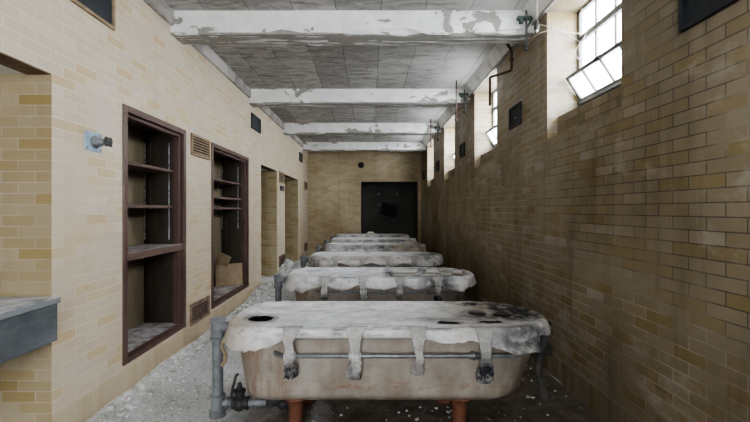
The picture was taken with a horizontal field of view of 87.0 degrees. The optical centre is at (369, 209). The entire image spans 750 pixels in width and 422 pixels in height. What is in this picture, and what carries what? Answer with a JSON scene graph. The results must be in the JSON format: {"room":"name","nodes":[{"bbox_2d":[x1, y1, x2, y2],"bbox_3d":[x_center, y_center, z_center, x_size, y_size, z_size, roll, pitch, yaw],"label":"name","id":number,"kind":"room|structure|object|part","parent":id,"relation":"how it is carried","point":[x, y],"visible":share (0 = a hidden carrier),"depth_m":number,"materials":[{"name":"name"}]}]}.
{"room":"abandoned hydrotherapy room","nodes":[
{"label":"abandoned hydrotherapy room","id":0,"kind":"room"},
{"bbox_2d":[0,64,22,73],"bbox_3d":[-2.978,-0.845,0.910,1.745,0.021,3.020,0,0,0],"label":"ceiling","id":1,"kind":"structure","parent":0,"point":[3,69],"depth_m":2.38,"materials":[{"name":"paint"}]},
{"bbox_2d":[0,0,307,421],"bbox_3d":[-2.900,-0.175,5.000,1.900,3.250,14.800,0,0,0],"label":"wall","id":2,"kind":"structure","parent":0,"point":[95,68],"depth_m":2.77,"materials":[{"name":"brick"}]},
{"bbox_2d":[0,52,50,74],"bbox_3d":[-2.029,-0.842,0.910,0.153,0.026,3.020,0,0,0],"label":"lintel","id":3,"kind":"object","parent":2,"relation":"attached to","point":[6,60],"visible":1,"depth_m":2.28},
{"bbox_2d":[70,0,115,30],"bbox_3d":[-1.942,-1.550,2.750,0.024,0.380,0.500,0,0,0],"label":"hatch","id":4,"kind":"object","parent":2,"relation":"attached to","point":[104,11],"visible":1,"depth_m":2.86,"materials":[{"name":"brown metal"}]},
{"bbox_3d":[-1.948,-1.550,2.750,0.004,0.360,0.480,0,0,0],"label":"plate","id":5,"kind":"part","parent":4,"relation":"part of","materials":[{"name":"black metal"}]},
{"bbox_2d":[84,129,112,152],"bbox_3d":[-1.889,-0.480,2.775,0.127,0.140,0.170,0,0,0],"label":"valve","id":6,"kind":"object","parent":2,"relation":"attached to","point":[93,141],"visible":1,"depth_m":2.76,"materials":[{"name":"black metal"}]},
{"bbox_3d":[-1.946,-0.480,2.775,0.012,0.140,0.170,0,0,0],"label":"plate","id":7,"kind":"part","parent":6,"relation":"part of","materials":[{"name":"metal"}]},
{"bbox_3d":[-1.845,-0.480,2.787,0.040,0.068,0.068,0,0,0],"label":"knob","id":8,"kind":"part","parent":6,"relation":"part of","materials":[{"name":"black metal"}]},
{"bbox_2d":[122,103,185,365],"bbox_3d":[-2.164,0.195,3.640,0.452,2.110,1.060,0,0,0],"label":"built-in shelving","id":9,"kind":"object","parent":2,"relation":"attached to","point":[153,148],"visible":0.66,"depth_m":4.08,"materials":[{"name":"red wood"}]},
{"bbox_3d":[-2.380,0.195,3.640,0.020,2.110,1.044,0,0,0],"label":"panel","id":10,"kind":"part","parent":9,"relation":"part of","materials":[{"name":"brown wood"}]},
{"bbox_3d":[-2.358,-0.195,4.137,0.012,1.010,0.005,0,0,0],"label":"shelf rail","id":11,"kind":"part","parent":9,"relation":"part of","materials":[{"name":"metal"}]},
{"bbox_2d":[128,205,172,207],"bbox_3d":[-2.210,-0.031,3.640,0.320,0.028,1.000,0,0,0],"label":"shelf","id":12,"kind":"object","parent":9,"relation":"attached to","point":[129,206],"depth_m":3.69,"materials":[{"name":"brown wood"}]},
{"bbox_2d":[128,161,172,172],"bbox_3d":[-2.210,-0.401,3.640,0.320,0.028,1.000,0,0,0],"label":"shelf","id":13,"kind":"object","parent":9,"relation":"attached to","point":[133,167],"depth_m":3.79,"materials":[{"name":"brown wood"}]},
{"bbox_2d":[128,244,182,260],"bbox_3d":[-2.158,0.383,3.640,0.424,0.062,1.000,0,0,0],"label":"shelf","id":14,"kind":"object","parent":9,"relation":"attached to","point":[135,251],"depth_m":3.69,"materials":[{"name":"brown wood"}]},
{"bbox_3d":[-2.189,0.195,4.144,0.369,2.110,0.032,0,0,0],"label":"panel","id":15,"kind":"part","parent":9,"relation":"part of","materials":[{"name":"brown wood"}]},
{"bbox_3d":[-2.105,-0.195,4.137,0.012,1.010,0.005,0,0,0],"label":"shelf rail","id":16,"kind":"part","parent":9,"relation":"part of","materials":[{"name":"metal"}]},
{"bbox_2d":[52,250,307,421],"bbox_3d":[-1.949,1.355,5.000,0.022,0.190,14.800,0,0,0],"label":"baseboard","id":17,"kind":"structure","parent":2,"relation":"attached to","point":[90,403],"depth_m":3.28,"materials":[{"name":"tile"}]},
{"bbox_2d":[190,133,209,159],"bbox_3d":[-1.941,-0.720,4.530,0.026,0.240,0.480,0,0,0],"label":"air vent","id":18,"kind":"object","parent":2,"relation":"in","point":[199,146],"visible":1,"depth_m":4.50,"materials":[{"name":"brown metal"}]},
{"bbox_2d":[190,295,209,325],"bbox_3d":[-1.941,1.145,4.520,0.026,0.230,0.500,0,0,0],"label":"air vent","id":19,"kind":"object","parent":2,"relation":"in","point":[200,309],"visible":1,"depth_m":4.50,"materials":[{"name":"metal"}]},
{"bbox_2d":[143,0,308,152],"bbox_3d":[-1.942,-1.875,5.000,0.055,0.150,14.800,0,0,0],"label":"trim","id":20,"kind":"structure","parent":2,"relation":"attached to","point":[160,7],"depth_m":4.98,"materials":[{"name":"paint"}]},
{"bbox_2d":[211,142,248,308],"bbox_3d":[-2.164,0.193,5.590,0.452,2.095,1.480,0,0,0],"label":"built-in shelving","id":21,"kind":"object","parent":2,"relation":"attached to","point":[229,168],"visible":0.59,"depth_m":6.25,"materials":[{"name":"red wood"}]},
{"bbox_3d":[-2.380,0.193,5.590,0.020,2.095,1.464,0,0,0],"label":"panel","id":22,"kind":"part","parent":21,"relation":"part of","materials":[{"name":"brown wood"}]},
{"bbox_3d":[-2.358,-0.198,6.297,0.012,0.995,0.005,0,0,0],"label":"shelf rail","id":23,"kind":"part","parent":21,"relation":"part of","materials":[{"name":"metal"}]},
{"bbox_2d":[214,207,240,208],"bbox_3d":[-2.205,-0.022,5.590,0.330,0.026,1.420,0,0,0],"label":"shelf","id":24,"kind":"object","parent":21,"relation":"attached to","point":[214,207],"depth_m":5.80,"materials":[{"name":"brown wood"}]},
{"bbox_2d":[214,196,240,199],"bbox_3d":[-2.210,-0.167,5.590,0.320,0.026,1.420,0,0,0],"label":"shelf","id":25,"kind":"object","parent":21,"relation":"attached to","point":[215,197],"depth_m":5.93,"materials":[{"name":"brown wood"}]},
{"bbox_2d":[214,178,240,184],"bbox_3d":[-2.210,-0.407,5.590,0.320,0.026,1.420,0,0,0],"label":"shelf","id":26,"kind":"object","parent":21,"relation":"attached to","point":[216,181],"depth_m":5.87,"materials":[{"name":"brown wood"}]},
{"bbox_2d":[215,263,242,286],"bbox_3d":[-2.178,0.999,6.103,0.405,0.335,0.058,0,0,-34],"label":"cardboard box","id":27,"kind":"object","parent":21,"relation":"on","point":[230,275],"visible":0.98,"depth_m":6.09,"materials":[{"name":"brown cardboard"}]},
{"bbox_2d":[215,252,231,266],"bbox_3d":[-2.223,0.753,5.990,0.244,0.229,0.046,0,0,0],"label":"board","id":28,"kind":"object","parent":27,"relation":"on","point":[223,259],"visible":1,"depth_m":5.98,"materials":[{"name":"brown cardboard"}]},
{"bbox_3d":[-2.189,0.193,6.304,0.369,2.095,0.032,0,0,0],"label":"panel","id":29,"kind":"part","parent":21,"relation":"part of","materials":[{"name":"brown wood"}]},
{"bbox_2d":[251,112,260,133],"bbox_3d":[-1.942,-1.475,6.735,0.024,0.250,0.530,0,0,0],"label":"hatch","id":30,"kind":"object","parent":2,"relation":"attached to","point":[255,121],"visible":1,"depth_m":6.71,"materials":[{"name":"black metal"}]},
{"bbox_3d":[-1.948,-1.475,6.735,0.004,0.230,0.510,0,0,0],"label":"plate","id":31,"kind":"part","parent":30,"relation":"part of","materials":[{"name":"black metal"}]},
{"bbox_2d":[261,164,275,170],"bbox_3d":[-2.029,-0.827,7.675,0.153,0.026,1.210,0,0,0],"label":"trim","id":32,"kind":"structure","parent":2,"relation":"attached to","point":[262,166],"depth_m":7.75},
{"bbox_2d":[279,171,284,183],"bbox_3d":[-1.941,-0.710,8.710,0.026,0.240,0.500,0,0,0],"label":"air vent","id":33,"kind":"object","parent":2,"relation":"in","point":[281,174],"visible":1,"depth_m":8.70,"materials":[{"name":"brown metal"}]},
{"bbox_2d":[279,254,284,266],"bbox_3d":[-1.941,1.110,8.710,0.026,0.240,0.500,0,0,0],"label":"air vent","id":34,"kind":"object","parent":2,"relation":"in","point":[281,257],"visible":0.76,"depth_m":8.69,"materials":[{"name":"metal"}]},
{"bbox_2d":[299,152,302,162],"bbox_3d":[-1.942,-1.475,11.090,0.024,0.250,0.460,0,0,0],"label":"hatch","id":35,"kind":"object","parent":2,"relation":"attached to","point":[300,153],"visible":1,"depth_m":11.10,"materials":[{"name":"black metal"}]},
{"bbox_2d":[304,242,307,251],"bbox_3d":[-1.941,1.110,11.950,0.026,0.240,0.500,0,0,0],"label":"air vent","id":36,"kind":"object","parent":2,"relation":"in","point":[306,243],"visible":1,"depth_m":11.90,"materials":[{"name":"metal"}]},
{"bbox_2d":[304,181,307,189],"bbox_3d":[-1.941,-0.730,11.950,0.026,0.240,0.500,0,0,0],"label":"air vent","id":37,"kind":"object","parent":2,"relation":"in","point":[305,183],"visible":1,"depth_m":11.93,"materials":[{"name":"brown metal"}]},
{"bbox_2d":[85,260,603,421],"bbox_3d":[-1.025,0.652,5.700,5.750,1.619,16.200,0,0,0],"label":"floor","id":38,"kind":"structure","parent":0,"point":[561,408],"depth_m":2.92,"materials":[{"name":"grey concrete"}]},
{"bbox_2d":[0,297,60,363],"bbox_3d":[-2.368,0.989,1.681,0.965,0.922,1.462,0,0,0],"label":"countertop","id":39,"kind":"structure","parent":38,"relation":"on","point":[27,324],"depth_m":2.21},
{"bbox_2d":[209,316,266,419],"bbox_3d":[-0.930,1.107,2.790,0.401,0.696,0.116,0,0,0],"label":"standpipe","id":40,"kind":"object","parent":38,"relation":"on","point":[239,402],"visible":0.94,"depth_m":2.76,"materials":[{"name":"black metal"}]},
{"bbox_3d":[-0.951,1.233,2.770,0.064,0.178,0.018,0,0,0],"label":"lever","id":41,"kind":"part","parent":40,"relation":"part of","materials":[{"name":"black metal"}]},
{"bbox_2d":[274,274,285,301],"bbox_3d":[-0.934,1.107,4.650,0.401,0.696,0.116,0,0,0],"label":"standpipe","id":42,"kind":"object","parent":38,"relation":"on","point":[279,279],"visible":0.31,"depth_m":4.62,"materials":[{"name":"black metal"}]},
{"bbox_2d":[300,256,308,267],"bbox_3d":[-0.957,1.107,6.520,0.401,0.696,0.116,0,0,0],"label":"standpipe","id":43,"kind":"object","parent":38,"relation":"on","point":[303,259],"visible":0.34,"depth_m":6.48,"materials":[{"name":"black metal"}]},
{"bbox_2d":[316,246,322,251],"bbox_3d":[-0.958,1.107,8.420,0.401,0.696,0.116,0,0,0],"label":"standpipe","id":44,"kind":"object","parent":38,"relation":"on","point":[318,248],"visible":0.25,"depth_m":8.38,"materials":[{"name":"black metal"}]},
{"bbox_2d":[87,256,579,421],"bbox_3d":[-0.184,1.287,6.843,3.494,0.356,10.549,0,0,0],"label":"rubble","id":45,"kind":"object","parent":38,"relation":"on","point":[123,399],"visible":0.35,"depth_m":3.35,"materials":[{"name":"grey gravel"}]},
{"bbox_2d":[294,269,466,300],"bbox_3d":[0.129,1.095,4.607,2.120,0.713,0.796,0,0,0],"label":"bathtub","id":46,"kind":"object","parent":38,"relation":"on","point":[353,294],"visible":0.19,"depth_m":4.30,"materials":[{"name":"ceramic"}]},
{"bbox_2d":[284,267,476,300],"bbox_3d":[0.134,0.851,4.625,2.203,0.271,0.876,0,0,0],"label":"canvas cover","id":47,"kind":"object","parent":46,"relation":"attached to","point":[301,280],"visible":0.96,"depth_m":4.25,"materials":[{"name":"white fabric"}]},
{"bbox_3d":[0.181,0.878,4.271,1.560,0.026,0.098,0,0,0],"label":"strap rail","id":48,"kind":"part","parent":46,"relation":"part of","materials":[{"name":"metal"}]},
{"bbox_2d":[392,274,458,276],"bbox_3d":[0.129,0.972,4.630,2.010,0.347,0.640,0,0,0],"label":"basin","id":49,"kind":"object","parent":46,"relation":"in","point":[406,275],"depth_m":4.95,"materials":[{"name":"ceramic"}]},
{"bbox_2d":[240,310,529,421],"bbox_3d":[0.133,1.095,2.747,2.120,0.713,0.796,0,0,0],"label":"bathtub","id":50,"kind":"object","parent":38,"relation":"on","point":[451,370],"visible":0.55,"depth_m":2.44,"materials":[{"name":"ceramic"}]},
{"bbox_2d":[250,312,508,323],"bbox_3d":[0.133,0.972,2.770,2.010,0.347,0.640,0,0,0],"label":"basin","id":51,"kind":"object","parent":50,"relation":"in","point":[255,318],"depth_m":3.04,"materials":[{"name":"ceramic"}]},
{"bbox_2d":[220,301,552,403],"bbox_3d":[0.146,0.932,2.760,2.253,0.436,0.859,0,0,0],"label":"canvas cover","id":52,"kind":"object","parent":50,"relation":"attached to","point":[525,331],"visible":1,"depth_m":2.48,"materials":[{"name":"white fabric"}]},
{"bbox_3d":[0.185,0.878,2.411,1.560,0.026,0.098,0,0,0],"label":"strap rail","id":53,"kind":"part","parent":50,"relation":"part of","materials":[{"name":"metal"}]},
{"bbox_2d":[337,254,435,266],"bbox_3d":[0.107,1.095,6.477,2.120,0.713,0.796,0,0,0],"label":"bathtub","id":54,"kind":"object","parent":38,"relation":"on","point":[338,264],"visible":0.12,"depth_m":6.16,"materials":[{"name":"ceramic"}]},
{"bbox_2d":[308,252,443,266],"bbox_3d":[0.102,0.851,6.496,2.231,0.271,0.888,0,0,0],"label":"canvas cover","id":55,"kind":"object","parent":54,"relation":"attached to","point":[318,259],"visible":0.94,"depth_m":6.12,"materials":[{"name":"white fabric"}]},
{"bbox_3d":[0.159,0.878,6.141,1.560,0.026,0.098,0,0,0],"label":"strap rail","id":56,"kind":"part","parent":54,"relation":"part of","materials":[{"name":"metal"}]},
{"bbox_3d":[0.106,1.095,8.377,2.120,0.713,0.796,0,0,0],"label":"bathtub","id":57,"kind":"object","parent":38,"relation":"on","visible":0},
{"bbox_2d":[323,243,426,251],"bbox_3d":[0.095,0.849,8.394,2.210,0.274,0.870,0,0,0],"label":"canvas cover","id":58,"kind":"object","parent":57,"relation":"attached to","point":[329,247],"visible":0.91,"depth_m":8.01,"materials":[{"name":"white fabric"}]},
{"bbox_3d":[0.092,1.095,10.027,2.120,0.713,0.796,0,0,0],"label":"bathtub","id":59,"kind":"object","parent":38,"relation":"on","visible":0},
{"bbox_2d":[331,237,416,242],"bbox_3d":[0.098,0.851,10.047,2.225,0.271,0.877,0,0,0],"label":"canvas cover","id":60,"kind":"object","parent":59,"relation":"attached to","point":[339,239],"visible":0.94,"depth_m":9.69,"materials":[{"name":"white fabric"}]},
{"bbox_3d":[0.080,1.095,11.697,2.120,0.713,0.796,0,0,0],"label":"bathtub","id":61,"kind":"object","parent":38,"relation":"on","visible":0},
{"bbox_2d":[336,234,409,237],"bbox_3d":[0.076,0.851,11.714,2.211,0.271,0.883,0,0,0],"label":"canvas cover","id":62,"kind":"object","parent":61,"relation":"attached to","point":[337,235],"visible":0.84,"depth_m":11.34,"materials":[{"name":"white fabric"}]},
{"bbox_2d":[164,0,528,141],"bbox_3d":[-0.170,-2.000,5.000,3.960,0.100,15.200,0,0,0],"label":"ceiling","id":63,"kind":"structure","parent":0,"point":[289,66],"depth_m":5.26,"materials":[{"name":"white paint"}]},
{"bbox_2d":[170,10,534,45],"bbox_3d":[-0.170,-1.837,3.991,3.600,0.260,0.272,0,0,0],"label":"ceiling beam","id":64,"kind":"structure","parent":63,"relation":"attached to","point":[310,27],"depth_m":3.86,"materials":[{"name":"paint"}]},
{"bbox_2d":[249,89,469,107],"bbox_3d":[-0.170,-1.838,6.481,3.600,0.261,0.274,0,0,0],"label":"ceiling beam","id":65,"kind":"structure","parent":63,"relation":"attached to","point":[267,98],"depth_m":6.35,"materials":[{"name":"paint"}]},
{"bbox_2d":[283,123,441,135],"bbox_3d":[-0.170,-1.836,8.970,3.600,0.265,0.272,0,0,0],"label":"ceiling beam","id":66,"kind":"structure","parent":63,"relation":"attached to","point":[322,129],"depth_m":8.84,"materials":[{"name":"paint"}]},
{"bbox_2d":[302,142,425,151],"bbox_3d":[-0.170,-1.837,11.460,3.600,0.263,0.270,0,0,0],"label":"ceiling beam","id":67,"kind":"structure","parent":63,"relation":"attached to","point":[307,146],"depth_m":11.33,"materials":[{"name":"paint"}]},
{"bbox_2d":[430,119,431,147],"bbox_3d":[1.302,-1.643,8.440,0.032,0.635,0.034,0,0,0],"label":"hanging rod","id":68,"kind":"object","parent":63,"relation":"hanging from","point":[430,119],"visible":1,"depth_m":8.43,"materials":[{"name":"metal"}]},
{"bbox_2d":[434,123,440,140],"bbox_3d":[1.500,-1.740,8.786,0.160,0.420,0.059,0,0,0],"label":"bracket","id":69,"kind":"object","parent":63,"relation":"attached to","point":[437,126],"visible":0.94,"depth_m":8.77,"materials":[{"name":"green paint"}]},
{"bbox_2d":[455,80,457,121],"bbox_3d":[1.302,-1.643,5.950,0.032,0.635,0.034,0,0,0],"label":"hanging rod","id":70,"kind":"object","parent":63,"relation":"hanging from","point":[456,119],"visible":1,"depth_m":5.94,"materials":[{"name":"brown metal"}]},
{"bbox_2d":[459,89,467,113],"bbox_3d":[1.500,-1.740,6.295,0.160,0.420,0.059,0,0,0],"label":"bracket","id":71,"kind":"object","parent":63,"relation":"attached to","point":[464,93],"visible":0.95,"depth_m":6.28,"materials":[{"name":"green metal"}]},
{"bbox_2d":[489,44,513,105],"bbox_3d":[1.457,-1.588,4.468,0.114,0.736,0.321,0,0,-38],"label":"pipe","id":72,"kind":"object","parent":63,"relation":"hanging from","point":[508,45],"visible":0.91,"depth_m":4.43,"materials":[{"name":"brown metal"}]},
{"bbox_2d":[516,10,532,50],"bbox_3d":[1.500,-1.740,3.805,0.160,0.420,0.059,0,0,0],"label":"bracket","id":73,"kind":"object","parent":63,"relation":"attached to","point":[526,18],"visible":0.96,"depth_m":3.79,"materials":[{"name":"green metal"}]},
{"bbox_2d":[527,31,579,43],"bbox_3d":[1.667,-1.546,3.595,0.460,0.137,0.149,0,0,30],"label":"loose wire","id":74,"kind":"object","parent":73,"relation":"hanging from","point":[543,31],"visible":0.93,"depth_m":3.54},
{"bbox_2d":[527,24,581,33],"bbox_3d":[1.667,-1.665,3.596,0.459,0.177,0.146,0,0,30],"label":"loose wire","id":75,"kind":"object","parent":73,"relation":"hanging from","point":[539,24],"visible":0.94,"depth_m":3.55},
{"bbox_2d":[534,6,538,32],"bbox_3d":[1.460,-1.752,3.460,0.043,0.396,0.044,0,0,0],"label":"pendant light","id":76,"kind":"object","parent":63,"relation":"hanging from","point":[536,27],"visible":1,"depth_m":3.45,"materials":[{"name":"glass"}]},
{"bbox_2d":[534,20,538,29],"bbox_3d":[1.460,-1.621,3.460,0.043,0.088,0.044,0,0,0],"label":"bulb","id":77,"kind":"object","parent":76,"relation":"attached to","point":[536,27],"depth_m":3.45,"materials":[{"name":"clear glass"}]},
{"bbox_2d":[308,151,420,249],"bbox_3d":[-0.170,-0.250,12.400,3.560,3.400,0.001,0,0,0],"label":"wall","id":78,"kind":"structure","parent":0,"point":[335,179],"depth_m":12.40,"materials":[{"name":"brick"}]},
{"bbox_2d":[308,250,323,255],"bbox_3d":[-1.115,1.355,12.399,1.670,0.190,0.022,0,0,0],"label":"baseboard","id":79,"kind":"structure","parent":78,"relation":"attached to","point":[310,252],"depth_m":12.39,"materials":[{"name":"tile"}]},
{"bbox_2d":[358,162,363,167],"bbox_3d":[-0.280,-1.410,12.385,0.196,0.196,0.030,0,0,0],"label":"air vent","id":80,"kind":"object","parent":78,"relation":"in","point":[360,164],"visible":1,"depth_m":12.37,"materials":[{"name":"black metal"}]},
{"bbox_2d":[361,182,417,242],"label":"door","id":81,"kind":"structure","parent":0,"point":[406,221],"depth_m":13.70,"materials":[{"name":"metal"}]},
{"bbox_2d":[379,201,398,218],"bbox_3d":[0.660,0.010,13.650,0.695,0.608,0.090,0,0,0],"label":"panel","id":82,"kind":"object","parent":81,"relation":"hanging from","point":[389,210],"visible":1,"depth_m":13.62,"materials":[{"name":"black metal"}]},
{"bbox_2d":[421,0,749,421],"bbox_3d":[1.775,-0.175,5.000,0.330,3.250,14.800,0,0,0],"label":"wall","id":83,"kind":"structure","parent":0,"point":[627,230],"depth_m":2.48,"materials":[{"name":"brick"}]},
{"bbox_2d":[436,160,438,171],"bbox_3d":[1.602,-1.035,9.340,0.024,0.240,0.340,0,0,0],"label":"hatch","id":84,"kind":"object","parent":83,"relation":"attached to","point":[437,162],"visible":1,"depth_m":9.40,"materials":[{"name":"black metal"}]},
{"bbox_2d":[460,142,464,157],"bbox_3d":[1.602,-1.035,6.850,0.024,0.240,0.340,0,0,0],"label":"hatch","id":85,"kind":"object","parent":83,"relation":"attached to","point":[462,146],"visible":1,"depth_m":6.86,"materials":[{"name":"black metal"}]},
{"bbox_3d":[1.608,-1.035,6.850,0.004,0.220,0.320,0,0,0],"label":"plate","id":86,"kind":"part","parent":85,"relation":"part of","materials":[{"name":"black metal"}]},
{"bbox_2d":[420,0,551,151],"bbox_3d":[1.530,-1.879,5.000,0.100,0.138,14.800,0,0,0],"label":"cove","id":87,"kind":"object","parent":83,"relation":"attached to","point":[499,50],"visible":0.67,"depth_m":5.10,"materials":[{"name":"paint"}]},
{"bbox_2d":[420,0,557,152],"bbox_3d":[1.603,-1.875,5.000,0.055,0.150,14.800,0,0,0],"label":"trim","id":88,"kind":"structure","parent":83,"relation":"attached to","point":[552,2],"depth_m":4.96,"materials":[{"name":"paint"}]},
{"bbox_2d":[485,89,496,147],"bbox_3d":[1.839,-1.375,5.550,0.192,0.854,1.074,0,0,0],"label":"window","id":89,"kind":"structure","parent":83,"relation":"in","point":[493,129],"depth_m":6.04,"materials":[{"name":"glass"}]},
{"bbox_3d":[1.841,-1.087,5.550,0.164,0.232,1.000,0,0,0],"label":"hopper sash","id":90,"kind":"part","parent":89,"relation":"part of","materials":[{"name":"glass"}]},
{"bbox_3d":[1.910,-1.375,5.550,0.050,0.854,1.074,0,0,0],"label":"frame","id":91,"kind":"part","parent":89,"relation":"part of","materials":[{"name":"metal"}]},
{"bbox_2d":[509,101,521,129],"bbox_3d":[1.602,-1.035,4.360,0.024,0.240,0.340,0,0,0],"label":"hatch","id":92,"kind":"object","parent":83,"relation":"attached to","point":[515,112],"visible":1,"depth_m":4.35,"materials":[{"name":"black metal"}]},
{"bbox_3d":[1.608,-1.035,4.360,0.004,0.220,0.320,0,0,0],"label":"plate","id":93,"kind":"part","parent":92,"relation":"part of","materials":[{"name":"black metal"}]},
{"bbox_2d":[431,86,620,185],"bbox_3d":[1.775,-0.795,5.550,0.330,0.310,11.020,0,0,0],"label":"sill","id":94,"kind":"structure","parent":83,"relation":"attached to","point":[608,103],"depth_m":3.13,"materials":[{"name":"brick"}]},
{"bbox_2d":[436,265,639,421],"bbox_3d":[1.609,1.355,5.000,0.022,0.190,14.800,0,0,0],"label":"baseboard","id":95,"kind":"structure","parent":83,"relation":"attached to","point":[603,406],"depth_m":2.97,"materials":[{"name":"tile"}]},
{"bbox_2d":[565,0,620,105],"bbox_3d":[1.839,-1.375,3.060,0.192,0.854,1.074,0,0,0],"label":"window","id":96,"kind":"structure","parent":83,"relation":"in","point":[582,68],"depth_m":3.31,"materials":[{"name":"glass"}]},
{"bbox_2d":[574,8,585,61],"bbox_3d":[1.853,-1.550,3.465,0.072,0.484,0.139,0,0,0],"label":"loose wire","id":97,"kind":"object","parent":96,"relation":"hanging from","point":[582,8],"visible":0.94,"depth_m":3.47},
{"bbox_3d":[1.841,-1.087,3.060,0.164,0.232,1.000,0,0,0],"label":"hopper sash","id":98,"kind":"part","parent":96,"relation":"part of","materials":[{"name":"glass"}]},
{"bbox_2d":[578,0,613,50],"bbox_3d":[1.860,-1.595,3.071,0.007,0.356,0.903,0,0,0],"label":"loose wire","id":99,"kind":"object","parent":96,"relation":"attached to","point":[613,0],"visible":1,"depth_m":3.30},
{"bbox_2d":[678,0,737,32],"bbox_3d":[1.602,-1.035,1.870,0.024,0.240,0.340,0,0,0],"label":"hatch","id":100,"kind":"object","parent":83,"relation":"attached to","point":[691,13],"visible":1,"depth_m":1.94,"materials":[{"name":"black metal"}]},
{"bbox_3d":[1.608,-1.035,1.870,0.004,0.220,0.320,0,0,0],"label":"plate","id":101,"kind":"part","parent":100,"relation":"part of","materials":[{"name":"black metal"}]}
]}

